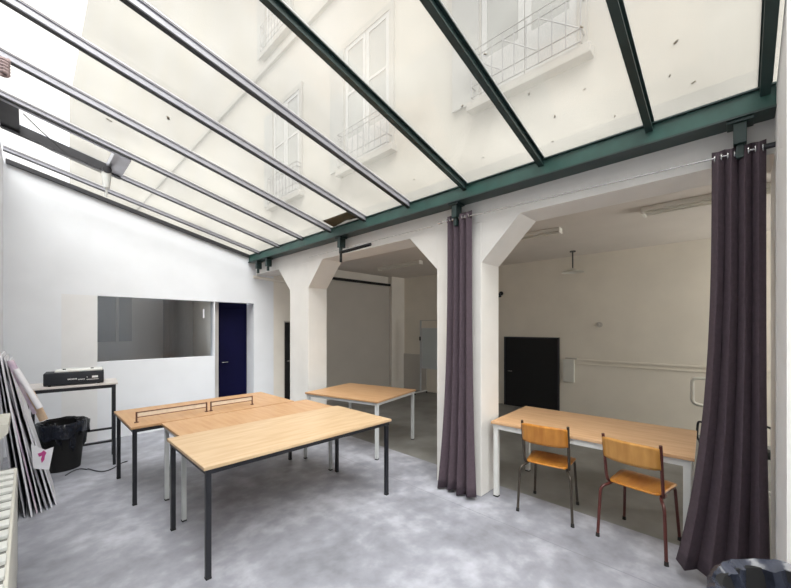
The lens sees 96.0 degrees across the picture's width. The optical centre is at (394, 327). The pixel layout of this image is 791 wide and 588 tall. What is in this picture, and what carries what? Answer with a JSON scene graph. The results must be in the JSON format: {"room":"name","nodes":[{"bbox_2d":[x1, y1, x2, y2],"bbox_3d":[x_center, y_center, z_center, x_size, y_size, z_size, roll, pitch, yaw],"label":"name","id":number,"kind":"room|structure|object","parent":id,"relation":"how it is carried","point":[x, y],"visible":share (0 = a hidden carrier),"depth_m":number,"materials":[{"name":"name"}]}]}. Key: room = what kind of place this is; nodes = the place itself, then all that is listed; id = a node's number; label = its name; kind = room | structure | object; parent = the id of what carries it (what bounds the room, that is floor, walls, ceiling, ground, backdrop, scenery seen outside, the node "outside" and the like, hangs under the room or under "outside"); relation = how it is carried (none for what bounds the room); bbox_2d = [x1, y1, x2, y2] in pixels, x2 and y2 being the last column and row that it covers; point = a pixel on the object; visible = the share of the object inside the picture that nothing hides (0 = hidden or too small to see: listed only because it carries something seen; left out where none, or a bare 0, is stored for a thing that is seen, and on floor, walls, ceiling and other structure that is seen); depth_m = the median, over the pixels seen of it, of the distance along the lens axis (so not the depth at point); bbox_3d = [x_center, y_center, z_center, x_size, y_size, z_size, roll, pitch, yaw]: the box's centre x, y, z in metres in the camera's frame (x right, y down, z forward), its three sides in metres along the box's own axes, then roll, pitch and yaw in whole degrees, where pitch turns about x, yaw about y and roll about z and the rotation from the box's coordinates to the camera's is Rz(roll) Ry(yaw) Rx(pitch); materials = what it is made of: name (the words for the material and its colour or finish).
{"room":"design studio","nodes":[
{"label":"design studio","id":0,"kind":"room"},
{"bbox_2d":[0,141,2,469],"bbox_3d":[-3.085,-0.264,2.600,5.650,3.888,0.120,0,0,44],"label":"wall","id":1,"kind":"structure","parent":0,"point":[1,155],"depth_m":4.30,"materials":[{"name":"white paint"}]},
{"bbox_2d":[0,413,10,439],"bbox_3d":[-2.783,0.740,2.481,0.450,0.200,0.130,0,0,44],"label":"wall box","id":2,"kind":"object","parent":1,"relation":"attached to","point":[5,419],"visible":1,"depth_m":2.40,"materials":[{"name":"beige plastic"}]},
{"bbox_2d":[97,298,218,397],"bbox_3d":[-4.708,0.180,6.436,1.680,3.000,2.290,0,0,44],"label":"wall","id":3,"kind":"structure","parent":0,"point":[147,314],"depth_m":7.08,"materials":[{"name":"white paint"}]},
{"bbox_2d":[97,296,131,343],"bbox_3d":[-5.364,-0.260,6.744,0.110,1.120,0.620,0,0,44],"label":"window","id":4,"kind":"structure","parent":3,"relation":"in","point":[106,306],"depth_m":6.76,"materials":[{"name":"grey glass"}]},
{"bbox_2d":[163,300,192,357],"bbox_3d":[-4.482,0.300,7.359,0.480,2.140,0.430,0,0,44],"label":"cupboard","id":5,"kind":"object","parent":3,"relation":"in","point":[177,314],"visible":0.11,"depth_m":7.18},
{"bbox_2d":[3,157,388,457],"bbox_3d":[-2.756,-0.269,7.280,0.410,3.899,7.060,0,0,44],"label":"wall","id":6,"kind":"structure","parent":0,"point":[58,239],"depth_m":5.60,"materials":[{"name":"white paint"}]},
{"bbox_2d":[61,294,96,442],"bbox_3d":[-4.613,0.600,5.201,0.175,2.160,0.390,0,0,44],"label":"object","id":7,"kind":"structure","parent":6,"relation":"attached to","point":[78,312],"depth_m":5.15,"materials":[{"name":"beige paint"}]},
{"bbox_2d":[5,158,248,257],"bbox_3d":[-3.933,-1.777,5.747,0.048,0.834,3.180,0,0,44],"label":"trim","id":8,"kind":"structure","parent":6,"relation":"attached to","point":[7,161],"depth_m":5.40,"materials":[{"name":"grey metal"}]},
{"bbox_2d":[219,302,246,396],"bbox_3d":[-3.201,0.530,6.994,0.109,2.300,0.590,0,0,44],"label":"door","id":9,"kind":"structure","parent":6,"relation":"in","point":[232,316],"depth_m":7.00,"materials":[{"name":"blue paint"}]},
{"bbox_2d":[253,275,285,282],"bbox_3d":[-2.223,-0.970,7.492,0.080,0.117,1.534,0,0,44],"label":"pipe","id":10,"kind":"object","parent":6,"relation":"attached to","point":[254,276],"visible":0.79,"depth_m":7.13,"materials":[{"name":"white paint"}]},
{"bbox_2d":[248,81,776,272],"bbox_3d":[-0.310,-1.224,4.551,7.080,0.368,0.165,0,0,44],"label":"roof beam","id":11,"kind":"structure","parent":6,"relation":"attached to","point":[735,113],"depth_m":2.78,"materials":[{"name":"green metal"}]},
{"bbox_2d":[3,145,259,253],"bbox_3d":[-3.636,-1.790,5.459,0.060,0.845,3.200,0,0,44],"label":"bar","id":12,"kind":"object","parent":11,"relation":"on","point":[7,149],"visible":1,"depth_m":5.11,"materials":[{"name":"metal"}]},
{"bbox_2d":[0,89,302,240],"bbox_3d":[-2.566,-1.790,4.422,0.060,0.845,3.200,0,0,44],"label":"bar","id":13,"kind":"object","parent":11,"relation":"on","point":[4,95],"visible":1,"depth_m":4.00,"materials":[{"name":"metal"}]},
{"bbox_2d":[0,46,331,232],"bbox_3d":[-2.010,-1.782,3.883,0.120,0.860,3.200,0,0,44],"label":"bar","id":14,"kind":"object","parent":11,"relation":"on","point":[16,61],"depth_m":3.40,"materials":[{"name":"metal"}]},
{"bbox_2d":[0,0,366,221],"bbox_3d":[-1.496,-1.782,3.385,0.060,0.860,3.200,0,0,44],"label":"bar","id":15,"kind":"object","parent":11,"relation":"on","point":[23,8],"visible":1,"depth_m":2.91,"materials":[{"name":"metal"}]},
{"bbox_2d":[120,175,279,247],"bbox_3d":[-3.101,-1.790,4.941,0.060,0.845,3.200,0,0,44],"label":"bar","id":16,"kind":"object","parent":11,"relation":"on","point":[125,178],"visible":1,"depth_m":5.13,"materials":[{"name":"metal"}]},
{"bbox_2d":[0,98,130,196],"bbox_3d":[-3.585,-1.904,3.906,0.695,0.641,1.020,0,0,44],"label":"vent","id":17,"kind":"object","parent":16,"relation":"attached to","point":[117,164],"visible":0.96,"depth_m":3.99,"materials":[{"name":"grey metal"}]},
{"bbox_2d":[120,0,409,207],"bbox_3d":[-0.961,-1.782,2.867,0.060,0.860,3.200,0,0,44],"label":"bar","id":18,"kind":"object","parent":11,"relation":"on","point":[143,8],"visible":1,"depth_m":2.70,"materials":[{"name":"metal"}]},
{"bbox_2d":[339,243,371,261],"bbox_3d":[-0.534,-0.983,4.657,0.690,0.187,0.085,0,0,44],"label":"bracket","id":19,"kind":"object","parent":11,"relation":"attached to","point":[367,244],"visible":1,"depth_m":4.62,"materials":[{"name":"black metal"}]},
{"bbox_2d":[259,0,467,190],"bbox_3d":[-0.426,-1.782,2.348,0.060,0.860,3.200,0,0,44],"label":"bar","id":20,"kind":"object","parent":11,"relation":"on","point":[280,9],"visible":1,"depth_m":2.49,"materials":[{"name":"green metal"}]},
{"bbox_2d":[311,226,431,256],"bbox_3d":[-0.471,-1.120,4.773,2.480,0.006,0.005,0,0,44],"label":"wire","id":21,"kind":"object","parent":11,"relation":"attached to","point":[430,226],"visible":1,"depth_m":4.55,"materials":[{"name":"metal"}]},
{"bbox_2d":[420,0,544,166],"bbox_3d":[-0.371,-1.952,1.334,0.060,1.198,4.580,0,0,44],"label":"bar","id":22,"kind":"object","parent":11,"relation":"on","point":[437,10],"visible":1,"depth_m":2.26,"materials":[{"name":"green metal"}]},
{"bbox_2d":[438,141,775,224],"bbox_3d":[1.347,-1.096,2.942,2.459,0.070,0.032,0,0,44],"label":"rail","id":23,"kind":"object","parent":11,"relation":"attached to","point":[772,144],"visible":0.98,"depth_m":2.60,"materials":[{"name":"metal"}]},
{"bbox_2d":[437,210,476,497],"bbox_3d":[0.611,0.244,3.608,0.480,2.832,0.134,0,0,44],"label":"curtain","id":24,"kind":"object","parent":23,"relation":"hanging from","point":[457,472],"visible":0.98,"depth_m":3.59,"materials":[{"name":"fabric"}]},
{"bbox_2d":[676,139,769,576],"bbox_3d":[2.064,0.237,2.261,0.453,2.737,0.099,0,0,44],"label":"curtain","id":25,"kind":"object","parent":23,"relation":"hanging from","point":[727,518],"visible":0.97,"depth_m":2.21,"materials":[{"name":"fabric"}]},
{"bbox_2d":[606,0,654,133],"bbox_3d":[0.164,-1.952,0.816,0.060,1.198,4.580,0,0,44],"label":"bar","id":26,"kind":"object","parent":11,"relation":"on","point":[617,9],"visible":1,"depth_m":2.01,"materials":[{"name":"green metal"}]},
{"bbox_2d":[758,0,779,96],"bbox_3d":[0.562,-1.952,0.430,0.060,1.198,4.580,0,0,44],"label":"bar","id":27,"kind":"object","parent":11,"relation":"on","point":[770,8],"visible":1,"depth_m":1.82,"materials":[{"name":"green metal"}]},
{"bbox_3d":[-1.722,-1.794,3.687,0.741,0.824,3.340,0,0,44],"label":"window","id":28,"kind":"structure","parent":11,"relation":"on","visible":0},
{"bbox_2d":[323,212,355,226],"bbox_3d":[-0.714,-1.443,4.723,0.600,0.046,0.190,0,0,44],"label":"leaf litter","id":29,"kind":"object","parent":28,"relation":"on","point":[336,220],"visible":0.91,"depth_m":4.76,"materials":[{"name":"brown plant"}]},
{"bbox_2d":[279,259,340,404],"bbox_3d":[-1.478,0.312,6.055,1.370,2.735,0.360,0,0,44],"label":"pillar","id":30,"kind":"structure","parent":0,"point":[308,283],"depth_m":5.87,"materials":[{"name":"paint"}]},
{"bbox_2d":[274,270,403,397],"bbox_3d":[-1.120,0.145,8.745,0.260,3.070,4.000,0,0,44],"label":"wall","id":31,"kind":"structure","parent":0,"point":[281,290],"depth_m":9.46,"materials":[{"name":"white paint"}]},
{"bbox_2d":[284,321,289,399],"bbox_3d":[-2.113,0.765,7.778,0.120,1.830,0.770,0,0,44],"label":"door","id":32,"kind":"structure","parent":31,"relation":"in","point":[286,323],"depth_m":7.58,"materials":[{"name":"wood"}]},
{"bbox_2d":[332,277,390,285],"bbox_3d":[-1.281,-1.160,8.482,0.045,0.060,3.300,0,0,44],"label":"trim","id":33,"kind":"structure","parent":31,"relation":"attached to","point":[333,278],"depth_m":8.87,"materials":[{"name":"black metal"}]},
{"bbox_2d":[1,388,770,587],"bbox_3d":[0.364,1.730,3.825,10.000,0.100,9.200,0,0,44],"label":"floor","id":34,"kind":"structure","parent":0,"point":[278,521],"depth_m":3.04,"materials":[{"name":"grey concrete"}]},
{"bbox_2d":[0,468,17,587],"bbox_3d":[-1.773,1.278,1.547,2.000,0.803,0.155,0,0,44],"label":"radiator","id":35,"kind":"object","parent":34,"relation":"on","point":[8,477],"visible":1,"depth_m":1.71,"materials":[{"name":"beige metal"}]},
{"bbox_2d":[0,381,18,511],"bbox_3d":[-3.607,0.999,3.319,0.800,1.361,0.137,0,0,44],"label":"leaning board","id":36,"kind":"object","parent":34,"relation":"on","point":[10,458],"visible":0.32,"depth_m":3.15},
{"bbox_2d":[0,361,25,517],"bbox_3d":[-3.615,0.980,3.369,0.820,1.401,0.169,0,0,44],"label":"leaning board","id":37,"kind":"object","parent":34,"relation":"on","point":[21,484],"visible":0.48,"depth_m":3.19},
{"bbox_2d":[0,351,32,516],"bbox_3d":[-3.573,0.954,3.368,0.780,1.451,0.200,0,0,44],"label":"leaning board","id":38,"kind":"object","parent":34,"relation":"on","point":[3,354],"visible":0.71,"depth_m":3.12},
{"bbox_2d":[7,360,35,413],"bbox_3d":[-3.234,0.515,3.100,0.212,0.486,0.051,0,0,-32],"label":"paper roll","id":39,"kind":"object","parent":38,"relation":"on","point":[12,365],"visible":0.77,"depth_m":3.07,"materials":[{"name":"paper"}]},
{"bbox_2d":[13,368,42,408],"bbox_3d":[-3.168,0.525,3.075,0.187,0.366,0.043,0,0,-34],"label":"paper roll","id":40,"kind":"object","parent":38,"relation":"on","point":[18,373],"visible":1,"depth_m":3.06,"materials":[{"name":"white paper"}]},
{"bbox_2d":[26,391,47,421],"bbox_3d":[-3.159,0.690,3.143,0.062,0.278,0.140,0,0,44],"label":"paper roll","id":41,"kind":"object","parent":38,"relation":"on","point":[41,415],"visible":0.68,"depth_m":3.14,"materials":[{"name":"paper"}]},
{"bbox_2d":[31,444,53,469],"bbox_3d":[-3.151,1.150,3.183,0.008,0.260,0.145,0,0,44],"label":"paper sheet","id":42,"kind":"object","parent":38,"relation":"attached to","point":[41,458],"visible":1,"depth_m":3.18,"materials":[{"name":"white paper"}]},
{"bbox_2d":[2,372,37,513],"bbox_3d":[-3.557,1.029,3.385,0.680,1.301,0.220,0,0,44],"label":"leaning board","id":43,"kind":"object","parent":34,"relation":"on","point":[18,429],"visible":0.43,"depth_m":3.23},
{"bbox_2d":[4,354,41,512],"bbox_3d":[-3.558,0.969,3.413,0.740,1.421,0.236,0,0,44],"label":"leaning board","id":44,"kind":"object","parent":34,"relation":"on","point":[6,358],"visible":0.74,"depth_m":3.21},
{"bbox_2d":[7,377,47,509],"bbox_3d":[-3.519,1.069,3.410,0.600,1.222,0.263,0,0,44],"label":"leaning board","id":45,"kind":"object","parent":34,"relation":"on","point":[24,427],"visible":0.58,"depth_m":3.27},
{"bbox_2d":[9,357,51,507],"bbox_3d":[-3.555,0.989,3.474,0.700,1.382,0.281,0,0,44],"label":"leaning board","id":46,"kind":"object","parent":34,"relation":"on","point":[46,485],"visible":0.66,"depth_m":3.28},
{"bbox_2d":[16,382,56,504],"bbox_3d":[-3.545,1.029,3.498,0.640,1.302,0.299,0,0,44],"label":"leaning board","id":47,"kind":"object","parent":34,"relation":"on","point":[26,409],"visible":0.64,"depth_m":3.38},
{"bbox_2d":[34,416,89,473],"bbox_3d":[-3.994,1.393,4.274,0.517,0.574,0.513,0,0,44],"label":"waste bin","id":48,"kind":"object","parent":34,"relation":"on","point":[67,435],"visible":0.91,"depth_m":4.16,"materials":[{"name":"black plastic"}]},
{"bbox_2d":[25,378,117,464],"bbox_3d":[-3.893,1.175,4.321,0.820,1.010,0.510,0,0,-40],"label":"console table","id":49,"kind":"object","parent":34,"relation":"on","point":[38,388],"visible":0.62,"depth_m":4.30,"materials":[{"name":"laminate"}]},
{"bbox_2d":[43,367,103,386],"bbox_3d":[-3.852,0.576,4.288,0.530,0.188,0.302,0,0,-40],"label":"machine","id":50,"kind":"object","parent":49,"relation":"on","point":[66,376],"visible":1,"depth_m":4.18,"materials":[{"name":"black plastic"}]},
{"bbox_2d":[65,461,126,475],"bbox_3d":[-3.530,1.673,4.221,0.559,0.010,0.256,0,0,-32],"label":"power cable","id":51,"kind":"object","parent":34,"relation":"on","point":[124,461],"visible":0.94,"depth_m":4.20,"materials":[{"name":"black rubber"}]},
{"bbox_2d":[114,392,292,505],"bbox_3d":[-2.213,1.305,4.261,0.930,0.750,1.700,0,0,44],"label":"table","id":52,"kind":"object","parent":34,"relation":"on","point":[260,399],"visible":0.78,"depth_m":3.96,"materials":[{"name":"orange wood"}]},
{"bbox_2d":[134,402,208,422],"bbox_3d":[-2.318,0.877,3.729,0.040,0.105,0.680,0,0,44],"label":"net","id":53,"kind":"object","parent":52,"relation":"on","point":[203,405],"visible":1,"depth_m":3.71,"materials":[{"name":"brown wood"}]},
{"bbox_2d":[209,396,253,410],"bbox_3d":[-1.901,0.877,4.160,0.040,0.105,0.510,0,0,44],"label":"net","id":54,"kind":"object","parent":52,"relation":"on","point":[250,398],"visible":1,"depth_m":4.14,"materials":[{"name":"brown wood"}]},
{"bbox_2d":[162,399,332,521],"bbox_3d":[-1.497,1.305,3.846,0.620,0.750,1.620,0,0,44],"label":"table","id":55,"kind":"object","parent":34,"relation":"on","point":[210,422],"visible":0.77,"depth_m":3.54,"materials":[{"name":"orange wood"}]},
{"bbox_2d":[167,406,390,580],"bbox_3d":[-0.967,1.299,3.277,0.900,0.762,1.750,0,0,44],"label":"table","id":56,"kind":"object","parent":34,"relation":"on","point":[220,449],"visible":1,"depth_m":2.96,"materials":[{"name":"brown wood"}]},
{"bbox_2d":[305,383,415,459],"bbox_3d":[-0.493,1.305,5.268,1.270,0.750,1.040,0,0,31],"label":"table","id":57,"kind":"object","parent":34,"relation":"on","point":[374,395],"visible":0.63,"depth_m":5.06,"materials":[{"name":"orange wood"}]},
{"bbox_2d":[414,320,436,394],"bbox_3d":[1.014,0.740,8.737,1.035,1.880,0.504,0,0,44],"label":"stand","id":58,"kind":"object","parent":34,"relation":"on","point":[429,335],"visible":0.6,"depth_m":8.88,"materials":[{"name":"grey metal"}]},
{"bbox_2d":[516,420,578,527],"bbox_3d":[1.435,1.261,3.306,0.488,0.839,0.516,0,0,36],"label":"chair","id":59,"kind":"object","parent":34,"relation":"on","point":[554,437],"visible":1,"depth_m":3.18,"materials":[{"name":"orange wood"}]},
{"bbox_2d":[491,406,696,529],"bbox_3d":[1.845,1.305,3.392,1.560,0.750,0.920,0,0,41],"label":"desk","id":60,"kind":"object","parent":34,"relation":"on","point":[679,444],"visible":0.74,"depth_m":3.23,"materials":[{"name":"brown wood"}]},
{"bbox_2d":[596,433,681,566],"bbox_3d":[1.942,1.261,2.823,0.516,0.839,0.488,0,0,-38],"label":"chair","id":61,"kind":"object","parent":34,"relation":"on","point":[632,454],"visible":0.98,"depth_m":2.73,"materials":[{"name":"orange wood"}]},
{"bbox_2d":[690,377,770,494],"bbox_3d":[3.451,1.111,3.636,0.583,1.137,0.650,0,0,9],"label":"swivel chair","id":62,"kind":"object","parent":34,"relation":"on","point":[693,379],"visible":0.16,"depth_m":3.94,"materials":[{"name":"black metal"}]},
{"bbox_2d":[706,558,790,587],"bbox_3d":[1.577,1.355,1.258,0.739,0.650,0.726,0,0,44],"label":"waste bin","id":63,"kind":"object","parent":34,"relation":"on","point":[754,572],"visible":1,"depth_m":1.55,"materials":[{"name":"black plastic"}]},
{"bbox_2d":[69,0,784,254],"bbox_3d":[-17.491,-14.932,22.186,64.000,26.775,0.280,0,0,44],"label":"glass roof","id":64,"kind":"structure","parent":0,"point":[719,40],"depth_m":6.24,"materials":[{"name":"clear glass"}]},
{"bbox_2d":[135,0,333,209],"bbox_3d":[-17.609,-5.630,22.064,64.000,0.120,0.060,0,0,44],"label":"trim","id":65,"kind":"structure","parent":64,"relation":"attached to","point":[323,4],"depth_m":7.89,"materials":[{"name":"stone"}]},
{"bbox_2d":[257,0,293,60],"bbox_3d":[-2.541,-6.935,7.408,1.540,2.170,0.137,0,0,44],"label":"window","id":66,"kind":"structure","parent":64,"relation":"in","point":[271,31],"depth_m":7.56,"materials":[{"name":"glass"}]},
{"bbox_2d":[257,0,264,60],"bbox_3d":[-2.945,-6.945,7.839,0.360,1.950,0.020,0,0,44],"label":"shutter","id":67,"kind":"object","parent":66,"relation":"attached to","point":[260,7],"depth_m":7.84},
{"bbox_2d":[264,81,303,211],"bbox_3d":[-2.304,-3.565,7.178,1.540,2.170,0.137,0,0,44],"label":"window","id":68,"kind":"structure","parent":64,"relation":"in","point":[283,141],"depth_m":7.11,"materials":[{"name":"glass"}]},
{"bbox_2d":[264,112,272,207],"bbox_3d":[-2.708,-3.575,7.609,0.360,1.950,0.020,0,0,44],"label":"shutter","id":69,"kind":"object","parent":68,"relation":"attached to","point":[268,120],"depth_m":7.58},
{"bbox_2d":[330,0,396,177],"bbox_3d":[-0.566,-3.565,5.494,1.540,2.170,0.137,0,0,44],"label":"window","id":70,"kind":"structure","parent":64,"relation":"in","point":[356,126],"depth_m":5.43,"materials":[{"name":"glass"}]},
{"bbox_2d":[330,49,343,174],"bbox_3d":[-0.970,-3.575,5.925,0.360,1.950,0.020,0,0,44],"label":"shutter","id":71,"kind":"object","parent":70,"relation":"attached to","point":[336,81],"depth_m":5.91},
{"bbox_2d":[252,62,778,253],"bbox_3d":[0.766,-1.494,3.952,9.600,0.192,0.498,0,0,44],"label":"trim","id":72,"kind":"structure","parent":64,"relation":"attached to","point":[748,81],"depth_m":2.84,"materials":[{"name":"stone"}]},
{"bbox_2d":[452,0,593,115],"bbox_3d":[1.229,-3.565,3.754,1.540,2.170,0.137,0,0,44],"label":"window","id":73,"kind":"structure","parent":64,"relation":"in","point":[526,43],"depth_m":3.74,"materials":[{"name":"glass"}]},
{"bbox_2d":[452,0,478,112],"bbox_3d":[0.825,-3.575,4.185,0.360,1.950,0.020,0,0,44],"label":"shutter","id":74,"kind":"object","parent":73,"relation":"attached to","point":[465,13],"depth_m":4.18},
{"bbox_2d":[411,213,535,495],"bbox_3d":[0.784,0.312,3.863,1.350,2.735,0.360,0,0,44],"label":"pillar","id":75,"kind":"structure","parent":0,"point":[493,240],"depth_m":3.63,"materials":[{"name":"paint"}]},
{"bbox_2d":[256,118,774,275],"bbox_3d":[0.741,-1.222,3.905,9.330,0.335,0.360,0,0,44],"label":"lintel","id":76,"kind":"object","parent":75,"relation":"on","point":[699,174],"visible":0.44,"depth_m":2.95,"materials":[{"name":"paint"}]},
{"bbox_2d":[337,172,770,277],"bbox_3d":[2.105,-1.465,5.348,9.620,0.150,4.330,0,0,44],"label":"ceiling","id":77,"kind":"structure","parent":0,"point":[622,226],"depth_m":5.29,"materials":[{"name":"paint"}]},
{"bbox_2d":[377,260,422,270],"bbox_3d":[0.087,-1.351,7.742,1.250,0.078,0.120,0,0,44],"label":"strip light","id":78,"kind":"object","parent":77,"relation":"attached to","point":[416,262],"visible":1,"depth_m":7.66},
{"bbox_2d":[521,227,561,239],"bbox_3d":[1.825,-1.351,5.389,1.320,0.078,0.120,0,0,44],"label":"strip light","id":79,"kind":"object","parent":77,"relation":"attached to","point":[557,230],"visible":0.42,"depth_m":5.07,"materials":[{"name":"white plastic"}]},
{"bbox_2d":[562,250,583,273],"bbox_3d":[3.209,-1.195,6.429,0.370,0.390,0.370,0,0,44],"label":"pendant lamp","id":80,"kind":"object","parent":77,"relation":"hanging from","point":[572,270],"visible":1,"depth_m":6.42,"materials":[{"name":"grey metal"}]},
{"bbox_2d":[641,194,711,217],"bbox_3d":[3.031,-1.351,3.860,0.617,0.078,0.464,0,0,44],"label":"strip light","id":81,"kind":"object","parent":77,"relation":"attached to","point":[687,203],"depth_m":3.91,"materials":[{"name":"white plastic"}]},
{"bbox_2d":[404,230,770,445],"bbox_3d":[3.613,0.145,6.817,9.500,3.070,0.120,0,0,44],"label":"wall","id":82,"kind":"structure","parent":0,"point":[651,303],"depth_m":6.34,"materials":[{"name":"beige paint"}]},
{"bbox_2d":[404,353,426,390],"bbox_3d":[0.543,1.195,9.692,0.810,0.970,0.025,0,0,44],"label":"cabinet","id":83,"kind":"object","parent":82,"relation":"attached to","point":[411,361],"depth_m":9.69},
{"bbox_2d":[504,337,559,410],"bbox_3d":[2.817,0.935,7.434,1.160,1.490,0.098,0,0,44],"label":"door","id":84,"kind":"structure","parent":82,"relation":"in","point":[531,364],"depth_m":7.40,"materials":[{"name":"black wood"}]},
{"bbox_2d":[563,357,576,382],"bbox_3d":[3.395,0.812,6.909,0.240,0.475,0.049,0,0,44],"label":"box","id":85,"kind":"object","parent":82,"relation":"attached to","point":[568,363],"visible":1,"depth_m":6.91,"materials":[{"name":"white plastic"}]},
{"bbox_2d":[577,359,770,376],"bbox_3d":[5.164,0.645,5.214,4.640,0.100,0.021,0,0,44],"label":"pipe","id":86,"kind":"object","parent":82,"relation":"attached to","point":[577,359],"visible":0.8,"depth_m":6.05,"materials":[{"name":"grey metal"}]},
{"bbox_2d":[771,0,790,563],"bbox_3d":[2.322,0.067,1.843,0.470,3.227,1.160,0,0,44],"label":"wall","id":87,"kind":"structure","parent":0,"point":[781,166],"depth_m":1.79,"materials":[{"name":"white paint"}]},
{"bbox_2d":[766,182,770,194],"bbox_3d":[3.519,-1.351,3.354,0.041,0.078,0.405,0,0,44],"label":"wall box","id":88,"kind":"object","parent":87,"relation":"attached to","point":[768,185],"depth_m":3.42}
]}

